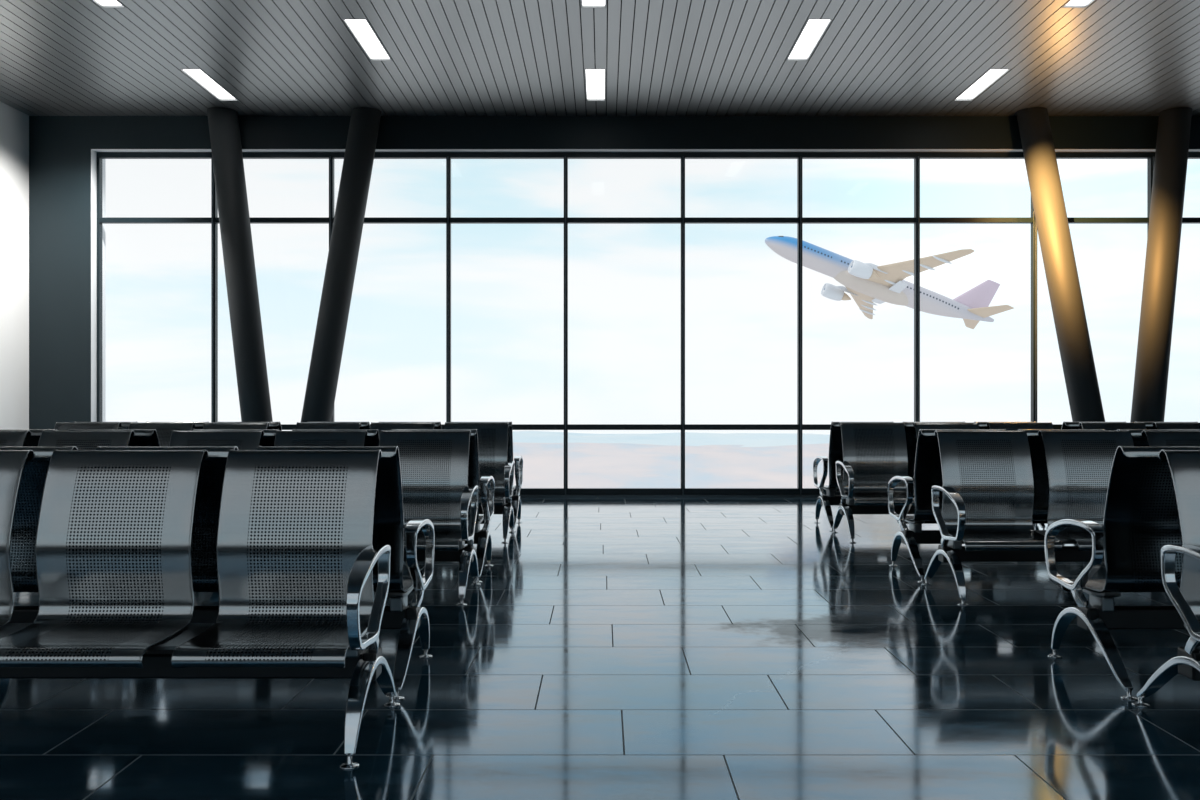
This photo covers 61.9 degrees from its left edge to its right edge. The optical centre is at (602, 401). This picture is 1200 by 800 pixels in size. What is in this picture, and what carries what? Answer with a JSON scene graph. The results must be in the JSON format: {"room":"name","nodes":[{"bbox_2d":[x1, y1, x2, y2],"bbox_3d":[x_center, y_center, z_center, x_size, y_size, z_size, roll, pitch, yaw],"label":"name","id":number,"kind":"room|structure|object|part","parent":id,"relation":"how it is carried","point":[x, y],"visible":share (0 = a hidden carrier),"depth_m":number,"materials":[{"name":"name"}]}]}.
{"room":"airport terminal","nodes":[
{"label":"airport terminal","id":0,"kind":"room"},
{"bbox_2d":[0,102,28,428],"bbox_3d":[-5.815,-1.050,4.290,0.150,4.020,11.980,0,0,0],"label":"wall","id":1,"kind":"structure","parent":0,"point":[14,124],"depth_m":9.75,"materials":[{"name":"white paint"}]},
{"bbox_2d":[0,497,1199,799],"bbox_3d":[1.990,1.035,4.290,15.760,0.150,11.980,0,0,0],"label":"floor","id":2,"kind":"structure","parent":0,"point":[614,648],"depth_m":3.25,"materials":[{"name":"tile"}]},
{"bbox_2d":[0,430,134,449],"bbox_3d":[-3.197,0.553,4.993,1.646,0.814,0.586,0,0,0],"label":"bench","id":3,"kind":"object","parent":2,"relation":"on","point":[83,440],"visible":0.19,"depth_m":5.13,"materials":[{"name":"metal"}]},
{"bbox_2d":[0,429,159,446],"bbox_3d":[-3.197,0.553,5.597,1.646,0.814,0.586,0,0,0],"label":"bench","id":4,"kind":"object","parent":2,"relation":"on","point":[142,437],"visible":0.07,"depth_m":5.45,"materials":[{"name":"metal"}]},
{"bbox_2d":[54,422,268,446],"bbox_3d":[-3.197,0.553,7.086,1.646,0.814,0.586,0,0,0],"label":"bench","id":5,"kind":"object","parent":2,"relation":"on","point":[164,430],"visible":0.1,"depth_m":7.23,"materials":[{"name":"metal"}]},
{"bbox_2d":[75,421,281,430],"bbox_3d":[-3.197,0.553,7.690,1.646,0.814,0.586,0,0,0],"label":"bench","id":6,"kind":"object","parent":2,"relation":"on","point":[125,425],"visible":0.03,"depth_m":7.50,"materials":[{"name":"metal"}]},
{"bbox_2d":[0,450,399,769],"bbox_3d":[-1.452,0.553,2.900,1.646,0.814,0.586,0,0,0],"label":"bench","id":7,"kind":"object","parent":2,"relation":"on","point":[297,556],"visible":1,"depth_m":2.97,"materials":[{"name":"black metal"}]},
{"bbox_3d":[-0.656,0.585,2.804,0.054,0.336,0.394,0,0,0],"label":"armrest","id":8,"kind":"part","parent":7,"relation":"part of","materials":[{"name":"metal"}]},
{"bbox_3d":[-0.668,0.833,2.900,0.054,0.205,0.540,0,0,0],"label":"leg","id":9,"kind":"part","parent":7,"relation":"part of","materials":[{"name":"metal"}]},
{"bbox_2d":[0,446,434,700],"bbox_3d":[-1.452,0.553,3.504,1.646,0.814,0.586,0,0,0],"label":"bench","id":10,"kind":"object","parent":2,"relation":"on","point":[388,520],"visible":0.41,"depth_m":3.42,"materials":[{"name":"metal"}]},
{"bbox_3d":[-0.668,0.833,3.505,0.054,0.205,0.540,0,0,0],"label":"leg","id":11,"kind":"part","parent":10,"relation":"part of","materials":[{"name":"metal"}]},
{"bbox_3d":[-0.656,0.585,3.600,0.054,0.336,0.394,0,0,0],"label":"armrest","id":12,"kind":"part","parent":10,"relation":"part of","materials":[{"name":"metal"}]},
{"bbox_2d":[207,107,272,421],"bbox_3d":[-3.479,-0.950,9.693,0.883,3.820,0.284,0,0,28],"label":"column","id":13,"kind":"structure","parent":2,"relation":"on","point":[224,130],"depth_m":9.61,"materials":[{"name":"metal"}]},
{"bbox_2d":[169,430,480,605],"bbox_3d":[-1.452,0.553,4.993,1.646,0.814,0.586,0,0,0],"label":"bench","id":14,"kind":"object","parent":2,"relation":"on","point":[433,464],"visible":0.41,"depth_m":5.08,"materials":[{"name":"metal"}]},
{"bbox_3d":[-0.668,0.833,4.992,0.054,0.205,0.540,0,0,0],"label":"leg","id":15,"kind":"part","parent":14,"relation":"part of","materials":[{"name":"metal"}]},
{"bbox_3d":[-0.656,0.585,4.897,0.054,0.336,0.394,0,0,0],"label":"armrest","id":16,"kind":"part","parent":14,"relation":"part of","materials":[{"name":"metal"}]},
{"bbox_2d":[301,107,380,421],"bbox_3d":[-2.595,-0.950,9.693,0.896,3.820,0.284,0,0,-28],"label":"column","id":17,"kind":"structure","parent":2,"relation":"on","point":[318,406],"depth_m":9.61,"materials":[{"name":"metal"}]},
{"bbox_2d":[193,429,494,582],"bbox_3d":[-1.452,0.553,5.597,1.646,0.814,0.586,0,0,0],"label":"bench","id":18,"kind":"object","parent":2,"relation":"on","point":[482,538],"visible":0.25,"depth_m":5.50,"materials":[{"name":"metal"}]},
{"bbox_3d":[-0.668,0.833,5.598,0.054,0.205,0.540,0,0,0],"label":"leg","id":19,"kind":"part","parent":18,"relation":"part of","materials":[{"name":"metal"}]},
{"bbox_3d":[-0.656,0.585,5.693,0.054,0.336,0.394,0,0,0],"label":"armrest","id":20,"kind":"part","parent":18,"relation":"part of","materials":[{"name":"metal"}]},
{"bbox_2d":[296,422,515,542],"bbox_3d":[-1.452,0.553,7.086,1.646,0.814,0.586,0,0,0],"label":"bench","id":21,"kind":"object","parent":2,"relation":"on","point":[492,436],"visible":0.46,"depth_m":7.18,"materials":[{"name":"metal"}]},
{"bbox_3d":[-0.668,0.833,7.085,0.054,0.205,0.540,0,0,0],"label":"leg","id":22,"kind":"part","parent":21,"relation":"part of","materials":[{"name":"metal"}]},
{"bbox_3d":[-0.656,0.585,6.990,0.054,0.336,0.394,0,0,0],"label":"armrest","id":23,"kind":"part","parent":21,"relation":"part of","materials":[{"name":"metal"}]},
{"bbox_2d":[360,422,522,531],"bbox_3d":[-1.452,0.553,7.690,1.646,0.814,0.586,0,0,0],"label":"bench","id":24,"kind":"object","parent":2,"relation":"on","point":[516,499],"visible":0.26,"depth_m":7.61,"materials":[{"name":"metal"}]},
{"bbox_3d":[-0.668,0.833,7.691,0.054,0.205,0.540,0,0,0],"label":"leg","id":25,"kind":"part","parent":24,"relation":"part of","materials":[{"name":"metal"}]},
{"bbox_3d":[-0.656,0.585,7.786,0.054,0.336,0.394,0,0,0],"label":"armrest","id":26,"kind":"part","parent":24,"relation":"part of","materials":[{"name":"metal"}]},
{"bbox_2d":[813,421,1044,531],"bbox_3d":[2.487,0.553,7.690,1.646,0.814,0.586,0,0,0],"label":"bench","id":27,"kind":"object","parent":2,"relation":"on","point":[835,443],"visible":0.24,"depth_m":7.61,"materials":[{"name":"metal"}]},
{"bbox_3d":[1.691,0.585,7.786,0.054,0.336,0.394,0,0,0],"label":"armrest","id":28,"kind":"part","parent":27,"relation":"part of","materials":[{"name":"metal"}]},
{"bbox_3d":[1.703,0.833,7.691,0.054,0.205,0.540,0,0,0],"label":"leg","id":29,"kind":"part","parent":27,"relation":"part of","materials":[{"name":"metal"}]},
{"bbox_2d":[831,422,1053,542],"bbox_3d":[2.487,0.553,7.086,1.646,0.814,0.586,0,0,0],"label":"bench","id":30,"kind":"object","parent":2,"relation":"on","point":[874,453],"visible":0.38,"depth_m":7.17,"materials":[{"name":"metal"}]},
{"bbox_3d":[1.703,0.833,7.085,0.054,0.205,0.540,0,0,0],"label":"leg","id":31,"kind":"part","parent":30,"relation":"part of","materials":[{"name":"metal"}]},
{"bbox_3d":[1.691,0.585,6.990,0.054,0.336,0.394,0,0,0],"label":"armrest","id":32,"kind":"part","parent":30,"relation":"part of","materials":[{"name":"metal"}]},
{"bbox_2d":[887,429,1199,582],"bbox_3d":[2.487,0.553,5.597,1.646,0.814,0.586,0,0,0],"label":"bench","id":33,"kind":"object","parent":2,"relation":"on","point":[928,470],"visible":0.3,"depth_m":5.51,"materials":[{"name":"metal"}]},
{"bbox_3d":[1.691,0.585,5.693,0.054,0.336,0.394,0,0,0],"label":"armrest","id":34,"kind":"part","parent":33,"relation":"part of","materials":[{"name":"metal"}]},
{"bbox_3d":[1.703,0.833,5.598,0.054,0.205,0.540,0,0,0],"label":"leg","id":35,"kind":"part","parent":33,"relation":"part of","materials":[{"name":"metal"}]},
{"bbox_2d":[1016,107,1104,421],"bbox_3d":[4.498,-0.950,9.693,0.918,3.820,0.284,0,0,27],"label":"column","id":36,"kind":"structure","parent":2,"relation":"on","point":[1060,267],"depth_m":9.62,"materials":[{"name":"metal"}]},
{"bbox_2d":[922,430,1199,605],"bbox_3d":[2.487,0.553,4.993,1.646,0.814,0.586,0,0,0],"label":"bench","id":37,"kind":"object","parent":2,"relation":"on","point":[987,488],"visible":0.8,"depth_m":5.07,"materials":[{"name":"metal"}]},
{"bbox_3d":[1.703,0.833,4.992,0.054,0.205,0.540,0,0,0],"label":"leg","id":38,"kind":"part","parent":37,"relation":"part of","materials":[{"name":"metal"}]},
{"bbox_3d":[1.691,0.585,4.897,0.054,0.336,0.394,0,0,0],"label":"armrest","id":39,"kind":"part","parent":37,"relation":"part of","materials":[{"name":"metal"}]},
{"bbox_2d":[1044,446,1199,700],"bbox_3d":[2.487,0.553,3.504,1.646,0.814,0.586,0,0,0],"label":"bench","id":40,"kind":"object","parent":2,"relation":"on","point":[1141,515],"visible":0.94,"depth_m":3.43,"materials":[{"name":"metal"}]},
{"bbox_3d":[1.691,0.585,3.600,0.054,0.336,0.394,0,0,0],"label":"armrest","id":41,"kind":"part","parent":40,"relation":"part of","materials":[{"name":"metal"}]},
{"bbox_3d":[1.703,0.833,3.505,0.054,0.205,0.540,0,0,0],"label":"leg","id":42,"kind":"part","parent":40,"relation":"part of","materials":[{"name":"metal"}]},
{"bbox_2d":[1061,421,1196,428],"bbox_3d":[4.232,0.553,7.690,1.646,0.814,0.586,0,0,0],"label":"bench","id":43,"kind":"object","parent":2,"relation":"on","point":[1066,425],"visible":0.03,"depth_m":7.50,"materials":[{"name":"metal"}]},
{"bbox_2d":[1079,422,1199,430],"bbox_3d":[4.232,0.553,7.086,1.646,0.814,0.586,0,0,0],"label":"bench","id":44,"kind":"object","parent":2,"relation":"on","point":[1108,426],"visible":0.08,"depth_m":7.24,"materials":[{"name":"metal"}]},
{"bbox_2d":[1130,107,1191,421],"bbox_3d":[5.378,-0.950,9.693,0.865,3.820,0.284,0,0,-29],"label":"column","id":45,"kind":"structure","parent":2,"relation":"on","point":[1174,124],"depth_m":9.62,"materials":[{"name":"metal"}]},
{"bbox_2d":[1132,450,1199,706],"bbox_3d":[2.487,0.553,2.900,1.646,0.814,0.586,0,0,0],"label":"bench","id":46,"kind":"object","parent":2,"relation":"on","point":[1184,465],"visible":1,"depth_m":2.98,"materials":[{"name":"metal"}]},
{"bbox_3d":[1.703,0.833,2.900,0.054,0.205,0.540,0,0,0],"label":"leg","id":47,"kind":"part","parent":46,"relation":"part of","materials":[{"name":"metal"}]},
{"bbox_3d":[1.691,0.585,2.804,0.054,0.336,0.394,0,0,0],"label":"armrest","id":48,"kind":"part","parent":46,"relation":"part of","materials":[{"name":"metal"}]},
{"bbox_2d":[0,0,1199,115],"bbox_3d":[1.990,-2.960,4.825,15.760,0.200,10.350,0,0,0],"label":"ceiling","id":49,"kind":"structure","parent":0,"point":[58,57],"depth_m":8.23,"materials":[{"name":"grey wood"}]},
{"bbox_2d":[91,0,126,7],"bbox_3d":[-3.550,-2.885,6.803,0.191,0.050,0.913,0,0,0],"label":"ceiling light","id":50,"kind":"object","parent":49,"relation":"attached to","point":[101,3],"visible":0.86,"depth_m":7.22,"materials":[{"name":"white plastic"}]},
{"bbox_2d":[96,0,120,4],"bbox_3d":[-3.550,-2.883,6.803,0.165,0.014,0.891,0,0,0],"label":"diffuser","id":51,"kind":"object","parent":50,"relation":"attached to","point":[98,2],"depth_m":7.20,"materials":[{"name":"white plastic"}]},
{"bbox_2d":[179,68,238,100],"bbox_3d":[-3.550,-2.885,9.043,0.191,0.050,0.913,0,0,0],"label":"ceiling light","id":52,"kind":"object","parent":49,"relation":"attached to","point":[199,76],"visible":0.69,"depth_m":9.06,"materials":[{"name":"white plastic"}]},
{"bbox_2d":[342,18,392,60],"bbox_3d":[-1.858,-2.885,7.925,0.191,0.050,0.913,0,0,0],"label":"ceiling light","id":53,"kind":"object","parent":49,"relation":"attached to","point":[362,30],"visible":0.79,"depth_m":7.92,"materials":[{"name":"white plastic"}]},
{"bbox_2d":[580,0,606,7],"bbox_3d":[-0.067,-2.885,6.803,0.191,0.050,0.913,0,0,0],"label":"ceiling light","id":54,"kind":"object","parent":49,"relation":"attached to","point":[583,3],"visible":1,"depth_m":7.22,"materials":[{"name":"white plastic"}]},
{"bbox_2d":[582,0,604,4],"bbox_3d":[-0.067,-2.883,6.803,0.165,0.014,0.891,0,0,0],"label":"diffuser","id":55,"kind":"object","parent":54,"relation":"attached to","point":[584,2],"depth_m":7.20,"materials":[{"name":"white plastic"}]},
{"bbox_2d":[584,63,605,100],"bbox_3d":[-0.067,-2.885,9.043,0.191,0.050,0.913,0,0,0],"label":"ceiling light","id":56,"kind":"object","parent":49,"relation":"attached to","point":[595,79],"visible":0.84,"depth_m":9.06,"materials":[{"name":"white plastic"}]},
{"bbox_2d":[586,69,604,98],"bbox_3d":[-0.067,-2.883,9.043,0.165,0.014,0.891,0,0,0],"label":"diffuser","id":57,"kind":"object","parent":56,"relation":"attached to","point":[595,78],"depth_m":9.04,"materials":[{"name":"white plastic"}]},
{"bbox_2d":[785,17,832,60],"bbox_3d":[1.625,-2.885,7.925,0.191,0.050,0.913,0,0,0],"label":"ceiling light","id":58,"kind":"object","parent":49,"relation":"attached to","point":[812,31],"visible":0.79,"depth_m":7.92,"materials":[{"name":"white plastic"}]},
{"bbox_2d":[953,68,1010,100],"bbox_3d":[3.416,-2.885,9.043,0.191,0.050,0.913,0,0,0],"label":"ceiling light","id":59,"kind":"object","parent":49,"relation":"attached to","point":[987,79],"visible":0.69,"depth_m":9.06,"materials":[{"name":"white plastic"}]},
{"bbox_2d":[1060,0,1095,7],"bbox_3d":[3.416,-2.885,6.803,0.191,0.050,0.913,0,0,0],"label":"ceiling light","id":60,"kind":"object","parent":49,"relation":"attached to","point":[1070,3],"visible":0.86,"depth_m":7.22,"materials":[{"name":"white plastic"}]},
{"bbox_2d":[1066,0,1090,4],"bbox_3d":[3.416,-2.883,6.803,0.165,0.014,0.891,0,0,0],"label":"diffuser","id":61,"kind":"object","parent":60,"relation":"attached to","point":[1070,2],"depth_m":7.20,"materials":[{"name":"white plastic"}]},
{"bbox_2d":[29,109,1199,428],"bbox_3d":[1.990,-1.050,10.140,15.460,4.020,0.280,0,0,0],"label":"wall","id":62,"kind":"structure","parent":0,"point":[60,147],"depth_m":10.00,"materials":[{"name":"black paint"}]},
{"bbox_2d":[91,149,1199,421],"bbox_3d":[2.000,-0.785,10.139,14.240,3.490,0.281,0,0,0],"label":"trim","id":63,"kind":"structure","parent":62,"relation":"attached to","point":[93,151],"depth_m":10.07,"materials":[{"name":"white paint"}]},
{"bbox_2d":[97,152,1199,496],"bbox_3d":[2.000,-0.782,10.115,14.228,3.484,0.098,0,0,0],"label":"window","id":64,"kind":"structure","parent":62,"relation":"in","point":[213,220],"depth_m":10.09,"materials":[{"name":"metal"}]},
{"bbox_3d":[2.000,-1.837,10.129,14.172,0.051,0.070,0,0,0],"label":"rail","id":65,"kind":"part","parent":64,"relation":"part of","materials":[{"name":"metal"}]},
{"bbox_3d":[2.000,0.255,10.129,14.172,0.055,0.070,0,0,0],"label":"rail","id":66,"kind":"part","parent":64,"relation":"part of","materials":[{"name":"metal"}]},
{"label":"outside","id":67,"kind":"structure","parent":0,"visible":0},
{"bbox_2d":[765,236,1013,328],"bbox_3d":[74.972,-35.133,267.327,66.000,17.600,60.800,20,-13,-4],"label":"airplane","id":68,"kind":"object","parent":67,"point":[867,283],"visible":0.98,"depth_m":263.60,"materials":[{"name":"paint"}]},
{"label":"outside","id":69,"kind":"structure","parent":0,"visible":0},
{"bbox_2d":[512,431,829,446],"bbox_3d":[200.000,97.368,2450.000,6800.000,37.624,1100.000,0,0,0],"label":"sky","id":70,"kind":"structure","parent":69,"point":[691,439],"depth_m":2598.03,"materials":[{"name":"white"}]},
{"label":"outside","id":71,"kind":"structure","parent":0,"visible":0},
{"bbox_2d":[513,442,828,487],"bbox_3d":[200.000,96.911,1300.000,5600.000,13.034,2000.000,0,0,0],"label":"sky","id":72,"kind":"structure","parent":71,"point":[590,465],"depth_m":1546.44,"materials":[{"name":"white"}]}
]}

